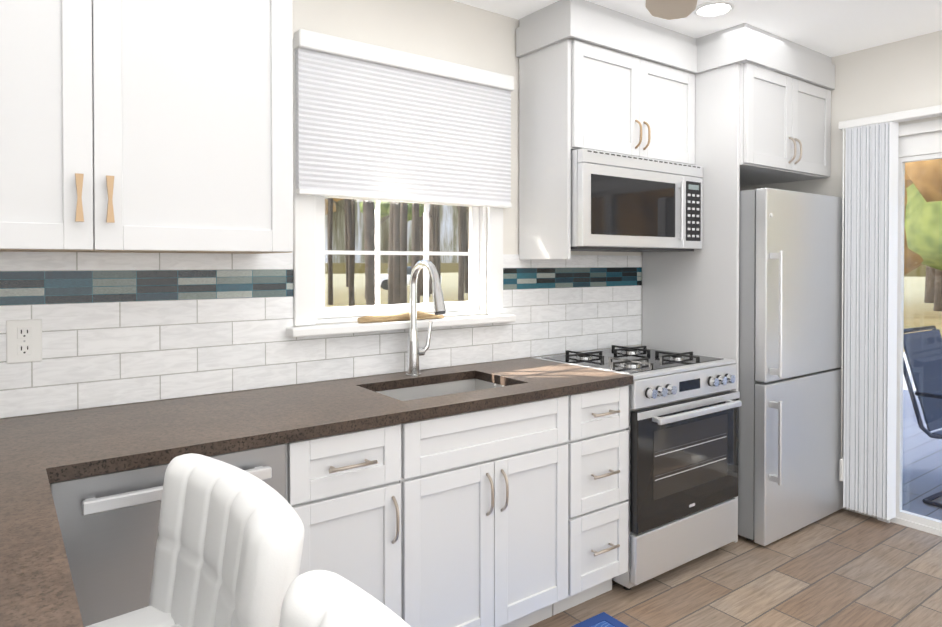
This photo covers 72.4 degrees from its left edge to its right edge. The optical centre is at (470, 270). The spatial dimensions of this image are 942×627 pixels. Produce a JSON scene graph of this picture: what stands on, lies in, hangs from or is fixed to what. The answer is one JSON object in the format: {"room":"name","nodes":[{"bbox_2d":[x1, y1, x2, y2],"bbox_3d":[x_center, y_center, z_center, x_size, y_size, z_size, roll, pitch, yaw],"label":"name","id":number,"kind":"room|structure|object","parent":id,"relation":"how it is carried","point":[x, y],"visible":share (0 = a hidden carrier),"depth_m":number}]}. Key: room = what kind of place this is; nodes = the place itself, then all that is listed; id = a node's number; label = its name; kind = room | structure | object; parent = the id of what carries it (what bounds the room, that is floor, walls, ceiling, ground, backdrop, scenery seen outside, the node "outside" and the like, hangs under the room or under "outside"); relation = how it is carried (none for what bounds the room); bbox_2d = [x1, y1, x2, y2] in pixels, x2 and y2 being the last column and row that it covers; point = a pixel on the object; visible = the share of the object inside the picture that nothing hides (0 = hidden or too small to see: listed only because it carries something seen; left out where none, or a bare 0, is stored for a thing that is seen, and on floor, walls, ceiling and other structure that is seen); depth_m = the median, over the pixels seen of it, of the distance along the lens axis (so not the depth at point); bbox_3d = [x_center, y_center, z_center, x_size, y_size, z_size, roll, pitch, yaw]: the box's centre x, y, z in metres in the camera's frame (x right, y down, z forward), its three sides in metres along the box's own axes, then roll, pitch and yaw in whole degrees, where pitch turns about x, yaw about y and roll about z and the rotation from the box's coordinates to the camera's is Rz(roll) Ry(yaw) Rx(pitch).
{"room":"kitchen","nodes":[
{"label":"kitchen","id":0,"kind":"room"},
{"bbox_2d":[0,0,698,418],"bbox_3d":[-0.675,0.079,2.491,5.960,2.530,0.120,0,1,-36],"label":"wall","id":1,"kind":"structure","parent":0,"point":[458,32],"depth_m":2.81},
{"bbox_2d":[0,0,292,253],"bbox_3d":[-1.142,-0.526,1.841,1.180,0.936,0.340,0,1,-36],"label":"upper cabinet","id":2,"kind":"object","parent":1,"relation":"attached to","point":[146,126],"visible":1,"depth_m":1.79},
{"bbox_2d":[0,252,641,417],"bbox_3d":[-0.872,0.182,2.266,4.534,0.496,0.008,0,1,-36],"label":"tile backsplash","id":3,"kind":"structure","parent":1,"relation":"attached to","point":[121,328],"depth_m":2.25},
{"bbox_2d":[6,319,41,363],"bbox_3d":[-1.330,0.211,1.918,0.088,0.128,0.009,0,1,-36],"label":"duplex electrical outlet","id":4,"kind":"object","parent":3,"relation":"attached to","point":[23,341],"visible":1,"depth_m":1.92},
{"bbox_2d":[286,29,515,336],"bbox_3d":[-0.270,-0.322,2.719,1.064,1.125,0.185,0,1,-36],"label":"window","id":5,"kind":"structure","parent":1,"relation":"in","point":[377,124],"depth_m":2.62},
{"bbox_2d":[357,311,443,322],"bbox_3d":[-0.282,0.188,2.658,0.400,0.041,0.042,0,1,-36],"label":"driftwood decor","id":6,"kind":"object","parent":5,"relation":"on","point":[404,316],"visible":0.9,"depth_m":2.63},
{"bbox_2d":[519,39,694,259],"bbox_3d":[0.704,-0.531,3.178,0.904,0.957,0.377,0,1,-36],"label":"upper cabinet","id":7,"kind":"object","parent":1,"relation":"attached to","point":[574,95],"visible":0.94,"depth_m":2.96},
{"bbox_2d":[571,148,702,251],"bbox_3d":[0.725,-0.312,3.170,0.872,0.432,0.415,0,1,-36],"label":"microwave","id":8,"kind":"object","parent":7,"relation":"attached to","point":[623,203],"visible":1,"depth_m":2.97},
{"bbox_2d":[516,0,834,89],"bbox_3d":[1.127,-1.103,3.326,1.806,0.183,0.628,0,1,-36],"label":"soffit","id":9,"kind":"structure","parent":7,"relation":"on","point":[580,20],"depth_m":3.11},
{"bbox_2d":[454,0,941,71],"bbox_3d":[0.962,-1.211,0.254,5.960,0.100,5.640,0,1,-36],"label":"ceiling","id":10,"kind":"structure","parent":0,"point":[832,28],"depth_m":3.05},
{"bbox_2d":[645,0,697,19],"bbox_3d":[0.432,-0.961,1.365,1.448,0.424,1.491,0,1,-36],"label":"ceiling fan","id":11,"kind":"object","parent":10,"relation":"hanging from","point":[670,9],"visible":1,"depth_m":2.07},
{"bbox_2d":[694,0,734,17],"bbox_3d":[1.102,-1.185,2.922,0.174,0.018,0.174,0,1,-36],"label":"recessed light","id":12,"kind":"object","parent":10,"relation":"in","point":[715,8],"visible":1,"depth_m":2.92},
{"bbox_2d":[529,509,941,626],"bbox_3d":[0.962,1.418,0.283,5.960,0.100,5.640,0,1,-36],"label":"floor","id":13,"kind":"structure","parent":0,"point":[843,568],"depth_m":2.73},
{"bbox_2d":[49,443,285,626],"bbox_3d":[-0.895,0.906,1.843,0.550,0.865,0.668,0,1,-36],"label":"dishwasher","id":14,"kind":"object","parent":13,"relation":"on","point":[108,523],"visible":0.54,"depth_m":1.52},
{"bbox_2d":[86,453,303,626],"bbox_3d":[-0.616,0.882,1.119,0.529,0.955,0.528,0,1,-36],"label":"bar stool","id":15,"kind":"object","parent":13,"relation":"on","point":[229,546],"visible":1,"depth_m":1.20},
{"bbox_2d":[279,570,410,626],"bbox_3d":[-0.239,0.888,0.556,0.529,0.955,0.528,0,1,-36],"label":"bar stool","id":16,"kind":"object","parent":13,"relation":"on","point":[318,598],"visible":1,"depth_m":0.80},
{"bbox_2d":[285,419,428,626],"bbox_3d":[-0.514,0.908,2.157,0.428,0.880,0.618,0,1,-36],"label":"base cabinet","id":17,"kind":"object","parent":13,"relation":"on","point":[360,499],"depth_m":1.94},
{"bbox_2d":[0,416,83,626],"bbox_3d":[-0.735,0.469,0.445,0.832,0.035,3.090,0,1,-36],"label":"countertop","id":18,"kind":"structure","parent":17,"relation":"on","point":[37,589],"depth_m":1.05},
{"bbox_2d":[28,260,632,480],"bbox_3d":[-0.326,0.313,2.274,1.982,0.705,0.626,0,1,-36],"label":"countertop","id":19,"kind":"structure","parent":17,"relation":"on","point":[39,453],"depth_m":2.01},
{"bbox_2d":[457,385,628,623],"bbox_3d":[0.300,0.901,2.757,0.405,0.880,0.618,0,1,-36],"label":"base cabinet","id":20,"kind":"object","parent":13,"relation":"on","point":[514,515],"depth_m":2.36},
{"bbox_2d":[571,612,628,626],"bbox_3d":[0.169,1.345,1.890,1.311,0.010,0.642,0,1,-36],"label":"rug","id":21,"kind":"object","parent":13,"relation":"on","point":[603,619],"visible":1,"depth_m":2.44},
{"bbox_2d":[534,345,741,589],"bbox_3d":[0.797,0.869,3.059,0.742,0.937,0.700,0,1,-36],"label":"stove","id":22,"kind":"object","parent":13,"relation":"on","point":[683,428],"visible":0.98,"depth_m":2.80},
{"bbox_2d":[642,63,830,542],"bbox_3d":[1.504,0.158,3.607,0.882,2.345,0.647,0,1,-36],"label":"cabinet","id":23,"kind":"object","parent":13,"relation":"on","point":[755,125],"visible":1,"depth_m":3.28},
{"bbox_2d":[738,188,844,545],"bbox_3d":[1.545,0.466,3.554,0.814,1.729,0.747,0,1,-36],"label":"fridge","id":24,"kind":"object","parent":13,"relation":"on","point":[790,310],"visible":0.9,"depth_m":3.19},
{"bbox_2d":[739,30,941,518],"bbox_3d":[3.349,0.085,1.951,0.120,2.530,5.520,0,1,-36],"label":"wall","id":25,"kind":"structure","parent":0,"point":[899,76],"depth_m":3.44},
{"bbox_2d":[839,105,941,519],"bbox_3d":[2.675,0.249,2.662,0.121,2.095,2.180,0,1,-36],"label":"vertical blinds","id":26,"kind":"object","parent":25,"relation":"attached to","point":[867,470],"visible":0.98,"depth_m":3.38},
{"bbox_2d":[878,119,941,536],"bbox_3d":[2.799,0.299,2.676,0.119,2.085,1.955,0,1,-36],"label":"door frame","id":27,"kind":"structure","parent":25,"relation":"attached to","point":[924,145],"depth_m":3.35},
{"label":"outside","id":28,"kind":"structure","parent":0,"visible":0},
{"bbox_2d":[325,273,941,351],"bbox_3d":[1.772,1.464,22.863,150.000,0.100,150.000,0,1,-36],"label":"lawn","id":29,"kind":"structure","parent":28,"point":[453,287],"depth_m":32.15},
{"bbox_2d":[380,266,410,289],"bbox_3d":[-4.069,0.486,40.905,4.200,1.450,1.920,0,1,-11],"label":"car","id":30,"kind":"object","parent":29,"relation":"on","point":[383,277],"depth_m":39.81},
{"bbox_2d":[325,159,941,310],"bbox_3d":[5.676,-8.146,16.097,49.441,19.181,68.187,0,1,-36],"label":"trees","id":31,"kind":"object","parent":29,"relation":"on","point":[418,223],"depth_m":17.41},
{"bbox_2d":[903,352,915,390],"bbox_3d":[7.161,1.303,4.276,0.340,0.640,11.680,0,1,-36],"label":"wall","id":32,"kind":"structure","parent":29,"relation":"on","point":[910,376],"depth_m":7.16},
{"bbox_2d":[902,390,941,519],"bbox_3d":[5.078,1.500,3.253,4.170,0.270,8.500,0,1,-36],"label":"deck","id":33,"kind":"object","parent":29,"relation":"on","point":[914,449],"depth_m":4.46},
{"bbox_2d":[903,325,941,507],"bbox_3d":[2.977,0.859,3.717,0.604,0.994,0.803,0,1,-36],"label":"patio chair","id":34,"kind":"object","parent":33,"relation":"on","point":[926,352],"depth_m":3.86}
]}

